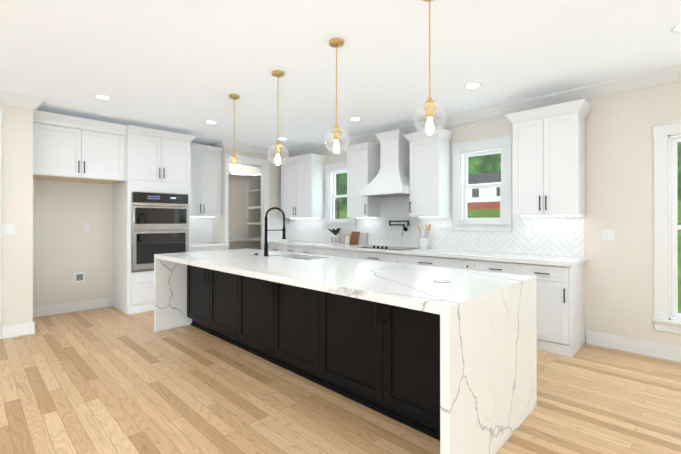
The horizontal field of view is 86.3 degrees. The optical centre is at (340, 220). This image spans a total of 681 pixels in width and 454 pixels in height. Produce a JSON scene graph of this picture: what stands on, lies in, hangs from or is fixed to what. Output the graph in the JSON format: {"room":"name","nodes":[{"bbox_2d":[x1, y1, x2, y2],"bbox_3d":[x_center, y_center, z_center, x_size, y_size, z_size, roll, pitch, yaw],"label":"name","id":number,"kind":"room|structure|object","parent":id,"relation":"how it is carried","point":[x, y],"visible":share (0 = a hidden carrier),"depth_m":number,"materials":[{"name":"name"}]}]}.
{"room":"kitchen","nodes":[
{"label":"kitchen","id":0,"kind":"room"},
{"bbox_2d":[0,103,32,338],"bbox_3d":[-5.322,-0.057,2.520,0.110,2.740,4.880,0,0,44],"label":"wall","id":1,"kind":"structure","parent":0,"point":[17,211],"depth_m":4.13,"materials":[{"name":"beige paint"}]},
{"bbox_2d":[1,224,14,233],"bbox_3d":[-3.721,0.092,4.067,0.014,0.114,0.115,0,0,44],"label":"electrical outlet plate","id":2,"kind":"object","parent":1,"relation":"attached to","point":[10,229],"depth_m":4.07,"materials":[{"name":"white plastic"}]},
{"bbox_2d":[0,90,45,111],"bbox_3d":[-5.212,-1.366,2.485,0.100,0.120,4.980,0,0,44],"label":"crown molding","id":3,"kind":"structure","parent":1,"relation":"attached to","point":[10,98],"depth_m":4.11,"materials":[{"name":"white"}]},
{"bbox_2d":[25,316,34,334],"bbox_3d":[-3.890,1.248,4.544,0.942,0.140,0.022,0,0,44],"label":"baseboard","id":4,"kind":"structure","parent":1,"relation":"attached to","point":[31,326],"depth_m":4.20,"materials":[{"name":"white wood"}]},
{"bbox_2d":[33,179,112,306],"bbox_3d":[-3.366,-0.049,5.886,0.120,2.740,2.670,0,0,44],"label":"wall","id":5,"kind":"structure","parent":0,"point":[66,246],"depth_m":5.26,"materials":[{"name":"beige paint"}]},
{"bbox_2d":[33,297,112,317],"bbox_3d":[-3.886,1.249,5.250,0.022,0.140,1.035,0,0,44],"label":"baseboard","id":6,"kind":"structure","parent":5,"relation":"attached to","point":[40,311],"depth_m":5.25,"materials":[{"name":"white wood"}]},
{"bbox_2d":[74,272,84,282],"bbox_3d":[-3.815,0.829,5.317,0.029,0.140,0.130,0,0,44],"label":"electrical outlet plate","id":7,"kind":"object","parent":5,"relation":"attached to","point":[78,277],"depth_m":5.32,"materials":[{"name":"white plastic"}]},
{"bbox_2d":[33,110,126,183],"bbox_3d":[-3.620,-0.948,4.994,0.762,0.776,1.032,0,0,44],"label":"upper cabinet","id":8,"kind":"object","parent":5,"relation":"attached to","point":[66,148],"visible":0.88,"depth_m":4.75,"materials":[{"name":"white wood"}]},
{"bbox_2d":[84,224,89,230],"bbox_3d":[-3.763,0.100,5.387,0.008,0.114,0.070,0,0,44],"label":"electrical outlet plate","id":9,"kind":"object","parent":5,"relation":"attached to","point":[86,226],"depth_m":5.39,"materials":[{"name":"white plastic"}]},
{"bbox_2d":[191,141,207,145],"bbox_3d":[-3.287,-1.359,5.813,0.100,0.120,2.670,0,0,44],"label":"crown molding","id":10,"kind":"structure","parent":5,"relation":"attached to","point":[195,142],"depth_m":6.52,"materials":[{"name":"white wood"}]},
{"bbox_2d":[191,217,212,242],"bbox_3d":[-2.644,0.152,6.532,0.008,0.500,0.732,0,0,44],"label":"tile backsplash","id":11,"kind":"structure","parent":5,"relation":"attached to","point":[201,229],"depth_m":6.63,"materials":[{"name":"white tile"}]},
{"bbox_2d":[191,143,222,216],"bbox_3d":[-2.502,-0.687,6.396,0.385,1.242,0.732,0,0,44],"label":"upper cabinet","id":12,"kind":"object","parent":5,"relation":"attached to","point":[205,180],"visible":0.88,"depth_m":6.37,"materials":[{"name":"white wood"}]},
{"bbox_2d":[213,153,221,242],"bbox_3d":[-2.473,-0.047,6.950,1.010,2.740,0.100,0,0,44],"label":"wall","id":13,"kind":"structure","parent":0,"point":[217,229],"depth_m":6.64,"materials":[{"name":"beige paint"}]},
{"bbox_2d":[229,163,260,249],"bbox_3d":[-2.242,-0.045,7.823,0.120,2.740,1.470,0,0,44],"label":"wall","id":14,"kind":"structure","parent":0,"point":[238,206],"depth_m":7.87,"materials":[{"name":"beige paint"}]},
{"bbox_2d":[222,148,289,242],"bbox_3d":[-1.600,-0.047,7.041,0.110,2.740,1.450,0,0,44],"label":"wall","id":15,"kind":"structure","parent":0,"point":[274,185],"depth_m":7.19,"materials":[{"name":"beige paint"}]},
{"bbox_2d":[216,140,287,156],"bbox_3d":[-1.602,-1.357,6.892,0.100,0.120,1.430,0,0,44],"label":"crown molding","id":16,"kind":"structure","parent":15,"relation":"attached to","point":[222,144],"depth_m":6.73,"materials":[{"name":"white wood"}]},
{"bbox_2d":[0,306,680,453],"bbox_3d":[-1.555,1.341,1.785,13.200,0.060,9.500,0,0,44],"label":"floor","id":17,"kind":"structure","parent":0,"point":[109,380],"depth_m":2.62,"materials":[{"name":"brown wood"}]},
{"bbox_2d":[113,125,196,314],"bbox_3d":[-2.901,-0.007,5.687,0.819,2.655,0.964,0,0,44],"label":"tall cabinet","id":18,"kind":"object","parent":17,"relation":"on","point":[158,161],"visible":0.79,"depth_m":5.32,"materials":[{"name":"white wood"}]},
{"bbox_2d":[131,192,188,271],"bbox_3d":[-2.903,0.160,5.647,0.817,1.146,0.795,0,0,44],"label":"wall oven","id":19,"kind":"object","parent":18,"relation":"in","point":[159,223],"visible":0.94,"depth_m":5.34,"materials":[{"name":"silver metal"}]},
{"bbox_2d":[191,246,228,251],"bbox_3d":[-2.418,0.884,6.310,0.635,0.875,0.732,0,0,44],"label":"base cabinet","id":20,"kind":"object","parent":17,"relation":"on","point":[209,249],"visible":0.06,"depth_m":6.13,"materials":[{"name":"white wood"}]},
{"bbox_2d":[191,242,229,247],"bbox_3d":[-2.419,0.423,6.312,0.633,0.044,0.732,0,0,44],"label":"countertop","id":21,"kind":"structure","parent":20,"relation":"on","point":[203,245],"depth_m":6.15,"materials":[{"name":"stone"}]},
{"bbox_2d":[187,265,238,346],"bbox_3d":[-1.150,0.882,4.418,1.299,0.870,0.890,0,0,44],"label":"base cabinet","id":22,"kind":"object","parent":17,"relation":"on","point":[212,295],"depth_m":4.07,"materials":[{"name":"black wood"}]},
{"bbox_2d":[229,171,254,248],"bbox_3d":[-2.122,0.165,7.621,0.330,2.320,1.348,0,0,44],"label":"shelf","id":23,"kind":"object","parent":17,"relation":"on","point":[248,239],"depth_m":7.83,"materials":[{"name":"white wood"}]},
{"bbox_2d":[255,173,260,240],"bbox_3d":[-1.479,0.165,7.655,0.544,2.320,0.400,0,0,44],"label":"shelf","id":24,"kind":"object","parent":17,"relation":"on","point":[258,174],"depth_m":7.64,"materials":[{"name":"white wood"}]},
{"bbox_2d":[268,244,283,251],"bbox_3d":[-0.979,0.886,7.025,0.500,0.876,0.598,0,0,44],"label":"base cabinet","id":25,"kind":"object","parent":17,"relation":"on","point":[271,247],"depth_m":6.84,"materials":[{"name":"white wood"}]},
{"bbox_2d":[239,275,326,387],"bbox_3d":[-0.290,0.881,3.577,1.362,0.870,0.890,0,0,44],"label":"base cabinet","id":26,"kind":"object","parent":17,"relation":"on","point":[284,325],"depth_m":3.15,"materials":[{"name":"black wood"}]},
{"bbox_2d":[284,245,303,253],"bbox_3d":[-0.667,0.885,6.721,0.609,0.876,0.598,0,0,44],"label":"base cabinet","id":27,"kind":"object","parent":17,"relation":"on","point":[292,249],"depth_m":6.46,"materials":[{"name":"white wood"}]},
{"bbox_2d":[304,247,315,254],"bbox_3d":[-0.355,0.884,6.415,0.504,0.876,0.598,0,0,44],"label":"base cabinet","id":28,"kind":"object","parent":17,"relation":"on","point":[307,250],"depth_m":6.16,"materials":[{"name":"white wood"}]},
{"bbox_2d":[316,248,355,258],"bbox_3d":[0.082,0.883,5.988,0.955,0.876,0.598,0,0,44],"label":"base cabinet","id":29,"kind":"object","parent":17,"relation":"on","point":[319,251],"depth_m":5.72,"materials":[{"name":"white wood"}]},
{"bbox_2d":[356,251,395,262],"bbox_3d":[0.673,0.882,5.410,0.819,0.876,0.598,0,0,44],"label":"base cabinet","id":30,"kind":"object","parent":17,"relation":"on","point":[375,256],"depth_m":5.15,"materials":[{"name":"white wood"}]},
{"bbox_2d":[327,292,439,440],"bbox_3d":[0.571,0.879,2.736,1.299,0.870,0.890,0,0,44],"label":"base cabinet","id":31,"kind":"object","parent":17,"relation":"on","point":[383,358],"depth_m":2.38,"materials":[{"name":"black wood"}]},
{"bbox_2d":[154,248,536,453],"bbox_3d":[-0.416,0.855,3.448,3.805,0.920,1.270,0,0,44],"label":"countertop","id":32,"kind":"structure","parent":31,"relation":"on","point":[488,362],"depth_m":2.21,"materials":[{"name":"stone"}]},
{"bbox_2d":[264,207,285,255],"bbox_3d":[-0.746,0.119,4.111,0.164,0.555,0.231,0,0,44],"label":"faucet","id":33,"kind":"object","parent":32,"relation":"on","point":[283,230],"visible":1,"depth_m":4.09,"materials":[{"name":"black metal"}]},
{"bbox_2d":[433,280,449,282],"bbox_3d":[0.652,0.391,2.342,0.104,0.002,0.104,0,0,44],"label":"electrical outlet","id":34,"kind":"object","parent":32,"relation":"on","point":[441,281],"visible":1,"depth_m":2.34,"materials":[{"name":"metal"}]},
{"bbox_2d":[396,254,471,269],"bbox_3d":[1.308,0.881,4.789,0.957,0.876,0.598,0,0,44],"label":"base cabinet","id":35,"kind":"object","parent":17,"relation":"on","point":[457,263],"depth_m":4.51,"materials":[{"name":"white wood"}]},
{"bbox_2d":[472,259,527,274],"bbox_3d":[1.926,0.879,4.185,0.567,0.876,0.598,0,0,44],"label":"base cabinet","id":36,"kind":"object","parent":17,"relation":"on","point":[479,265],"depth_m":3.95,"materials":[{"name":"white wood"}]},
{"bbox_2d":[528,263,584,357],"bbox_3d":[2.231,0.879,3.887,0.523,0.876,0.598,0,0,44],"label":"base cabinet","id":37,"kind":"object","parent":17,"relation":"on","point":[560,310],"depth_m":3.61,"materials":[{"name":"white wood"}]},
{"bbox_2d":[264,240,586,266],"bbox_3d":[0.576,0.422,5.482,5.179,0.044,0.633,0,0,44],"label":"countertop","id":38,"kind":"structure","parent":37,"relation":"on","point":[533,259],"depth_m":4.41,"materials":[{"name":"stone"}]},
{"bbox_2d":[327,228,341,243],"bbox_3d":[-0.096,0.257,6.343,0.292,0.289,0.304,0,0,44],"label":"potted plant","id":39,"kind":"object","parent":38,"relation":"on","point":[335,235],"visible":1,"depth_m":6.30,"materials":[{"name":"green plant"}]},
{"bbox_2d":[344,231,367,244],"bbox_3d":[0.255,0.292,6.150,0.462,0.217,0.092,0,0,35],"label":"cutting boards","id":40,"kind":"object","parent":38,"relation":"on","point":[357,238],"visible":1,"depth_m":6.12,"materials":[{"name":"brown wood"}]},
{"bbox_2d":[361,245,415,249],"bbox_3d":[0.701,0.382,5.357,0.745,0.034,0.470,0,0,44],"label":"cooktop","id":41,"kind":"object","parent":38,"relation":"in","point":[390,247],"visible":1,"depth_m":5.32,"materials":[{"name":"black glass"}]},
{"bbox_2d":[418,224,430,248],"bbox_3d":[1.186,0.219,5.149,0.226,0.359,0.136,0,0,44],"label":"utensil crock","id":42,"kind":"object","parent":38,"relation":"on","point":[423,242],"visible":1,"depth_m":5.10,"materials":[{"name":"white ceramic"}]},
{"bbox_2d":[0,0,680,150],"bbox_3d":[-1.555,-1.458,1.791,13.200,0.060,9.500,0,0,44],"label":"ceiling","id":43,"kind":"structure","parent":0,"point":[187,67],"depth_m":3.17,"materials":[{"name":"white paint"}]},
{"bbox_2d":[93,94,111,99],"bbox_3d":[-2.745,-1.419,4.184,0.184,0.007,0.184,0,0,44],"label":"recessed light","id":44,"kind":"object","parent":43,"relation":"in","point":[101,97],"visible":1,"depth_m":4.19,"materials":[{"name":"white plastic"}]},
{"bbox_2d":[204,120,217,123],"bbox_3d":[-1.868,-1.417,5.238,0.184,0.007,0.184,0,0,44],"label":"recessed light","id":45,"kind":"object","parent":43,"relation":"in","point":[210,122],"visible":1,"depth_m":5.25,"materials":[{"name":"white plastic"}]},
{"bbox_2d":[225,94,242,173],"bbox_3d":[-1.209,-0.977,4.137,0.200,0.892,0.200,0,0,44],"label":"pendant light","id":46,"kind":"object","parent":43,"relation":"hanging from","point":[234,158],"visible":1,"depth_m":4.12,"materials":[{"name":"clear glass"}]},
{"bbox_2d":[267,70,287,164],"bbox_3d":[-0.601,-0.978,3.494,0.200,0.892,0.200,0,0,44],"label":"pendant light","id":47,"kind":"object","parent":43,"relation":"hanging from","point":[277,146],"visible":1,"depth_m":3.48,"materials":[{"name":"clear glass"}]},
{"bbox_2d":[324,38,348,153],"bbox_3d":[-0.032,-0.980,2.888,0.200,0.892,0.200,0,0,44],"label":"pendant light","id":48,"kind":"object","parent":43,"relation":"hanging from","point":[336,129],"visible":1,"depth_m":2.87,"materials":[{"name":"clear glass"}]},
{"bbox_2d":[349,117,361,120],"bbox_3d":[0.205,-1.417,5.074,0.184,0.007,0.184,0,0,44],"label":"recessed light","id":49,"kind":"object","parent":43,"relation":"in","point":[354,119],"visible":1,"depth_m":5.08,"materials":[{"name":"white plastic"}]},
{"bbox_2d":[413,0,445,134],"bbox_3d":[0.557,-0.981,2.270,0.200,0.892,0.200,0,0,44],"label":"pendant light","id":50,"kind":"object","parent":43,"relation":"hanging from","point":[430,105],"visible":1,"depth_m":2.25,"materials":[{"name":"clear glass"}]},
{"bbox_2d":[463,82,481,88],"bbox_3d":[1.393,-1.420,3.832,0.184,0.007,0.184,0,0,44],"label":"recessed light","id":51,"kind":"object","parent":43,"relation":"in","point":[474,85],"visible":1,"depth_m":3.82,"materials":[{"name":"white plastic"}]},
{"bbox_2d":[670,23,680,32],"bbox_3d":[2.535,-1.423,2.656,0.184,0.007,0.184,0,0,44],"label":"recessed light","id":52,"kind":"object","parent":43,"relation":"in","point":[676,28],"visible":1,"depth_m":2.69,"materials":[{"name":"white plastic"}]},
{"bbox_2d":[314,81,680,346],"bbox_3d":[2.538,-0.053,4.093,10.170,2.740,0.120,0,0,44],"label":"wall","id":53,"kind":"structure","parent":0,"point":[619,200],"depth_m":3.71,"materials":[{"name":"beige paint"}]},
{"bbox_2d":[280,155,323,218],"bbox_3d":[-0.737,-0.624,6.975,0.920,1.144,0.320,0,0,44],"label":"upper cabinet","id":54,"kind":"object","parent":53,"relation":"attached to","point":[302,176],"depth_m":6.73,"materials":[{"name":"white wood"}]},
{"bbox_2d":[323,161,355,228],"bbox_3d":[0.018,-0.454,6.524,0.784,1.183,0.168,0,0,44],"label":"window","id":55,"kind":"structure","parent":53,"relation":"in","point":[337,168],"depth_m":6.68,"materials":[{"name":"white wood"}]},
{"bbox_2d":[345,143,379,217],"bbox_3d":[0.375,-0.627,5.887,0.440,1.144,0.320,0,0,44],"label":"upper cabinet","id":56,"kind":"object","parent":53,"relation":"attached to","point":[363,159],"depth_m":5.76,"materials":[{"name":"white wood"}]},
{"bbox_2d":[361,129,409,196],"bbox_3d":[0.746,-0.836,5.407,0.754,0.928,0.490,0,0,44],"label":"range hood","id":57,"kind":"object","parent":53,"relation":"attached to","point":[391,178],"visible":0.9,"depth_m":5.32,"materials":[{"name":"white painted wood"}]},
{"bbox_2d":[264,196,583,256],"bbox_3d":[0.565,-0.040,5.494,5.149,0.880,0.634,0,0,44],"label":"tile backsplash","id":58,"kind":"structure","parent":53,"relation":"attached to","point":[558,236],"depth_m":5.06,"materials":[{"name":"white tile"}]},
{"bbox_2d":[389,220,409,234],"bbox_3d":[0.911,0.111,5.507,0.412,0.241,0.113,0,0,44],"label":"pot filler","id":59,"kind":"object","parent":58,"relation":"attached to","point":[404,227],"visible":1,"depth_m":5.48,"materials":[{"name":"black metal"}]},
{"bbox_2d":[432,227,435,234],"bbox_3d":[1.332,0.140,5.170,0.070,0.114,0.008,0,0,44],"label":"electrical outlet plate","id":60,"kind":"object","parent":58,"relation":"attached to","point":[433,228],"depth_m":5.16,"materials":[{"name":"white plastic"}]},
{"bbox_2d":[525,227,531,236],"bbox_3d":[2.222,0.138,4.299,0.070,0.114,0.008,0,0,44],"label":"electrical outlet plate","id":61,"kind":"object","parent":58,"relation":"attached to","point":[528,231],"depth_m":4.29,"materials":[{"name":"white plastic"}]},
{"bbox_2d":[408,128,451,217],"bbox_3d":[1.240,-0.629,5.042,0.454,1.144,0.320,0,0,44],"label":"upper cabinet","id":62,"kind":"object","parent":53,"relation":"attached to","point":[430,155],"depth_m":4.91,"materials":[{"name":"white wood"}]},
{"bbox_2d":[451,134,512,231],"bbox_3d":[1.845,-0.458,4.738,0.794,1.183,0.168,0,0,44],"label":"window","id":63,"kind":"structure","parent":53,"relation":"in","point":[503,222],"depth_m":4.73,"materials":[{"name":"white wood"}]},
{"bbox_2d":[288,65,680,157],"bbox_3d":[2.504,-1.363,3.976,10.050,0.120,0.100,0,0,44],"label":"crown molding","id":64,"kind":"structure","parent":53,"relation":"attached to","point":[643,80],"depth_m":4.15,"materials":[{"name":"white"}]},
{"bbox_2d":[512,100,587,216],"bbox_3d":[2.291,-0.631,4.014,0.641,1.144,0.320,0,0,44],"label":"upper cabinet","id":65,"kind":"object","parent":53,"relation":"attached to","point":[548,161],"depth_m":3.86,"materials":[{"name":"white wood"}]},
{"bbox_2d":[601,230,614,240],"bbox_3d":[2.773,0.150,3.768,0.115,0.114,0.014,0,0,44],"label":"electrical outlet plate","id":66,"kind":"object","parent":53,"relation":"attached to","point":[607,235],"depth_m":3.77,"materials":[{"name":"white plastic"}]},
{"bbox_2d":[587,330,680,361],"bbox_3d":[4.381,1.242,2.189,4.875,0.140,0.022,0,0,44],"label":"baseboard","id":67,"kind":"structure","parent":53,"relation":"attached to","point":[654,349],"depth_m":3.60,"materials":[{"name":"white wood"}]},
{"bbox_2d":[652,120,680,333],"bbox_3d":[3.436,0.058,3.181,1.064,1.983,0.168,0,0,44],"label":"window","id":68,"kind":"structure","parent":53,"relation":"in","point":[666,228],"depth_m":3.46,"materials":[{"name":"white wood"}]},
{"label":"outside","id":69,"kind":"structure","parent":0,"visible":0},
{"bbox_2d":[335,200,680,312],"bbox_3d":[32.130,-0.816,27.804,260.000,5.073,74.600,0,0,44],"label":"lawn","id":70,"kind":"structure","parent":69,"point":[489,212],"depth_m":35.43,"materials":[{"name":"green plant"}]},
{"bbox_2d":[337,174,338,218],"bbox_3d":[-0.211,-4.416,25.488,0.800,10.439,0.299,0,0,44],"label":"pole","id":71,"kind":"object","parent":70,"relation":"on","point":[337,198],"depth_m":25.47,"materials":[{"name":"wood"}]},
{"bbox_2d":[467,172,500,209],"bbox_3d":[21.446,-4.381,53.361,11.600,5.200,7.600,0,0,44],"label":"house","id":72,"kind":"structure","parent":70,"relation":"on","point":[473,205],"depth_m":50.53,"materials":[{"name":"brick"}]},
{"bbox_2d":[335,142,680,210],"bbox_3d":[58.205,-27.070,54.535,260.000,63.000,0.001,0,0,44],"label":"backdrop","id":73,"kind":"structure","parent":69,"point":[343,178],"depth_m":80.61,"materials":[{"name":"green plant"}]}
]}

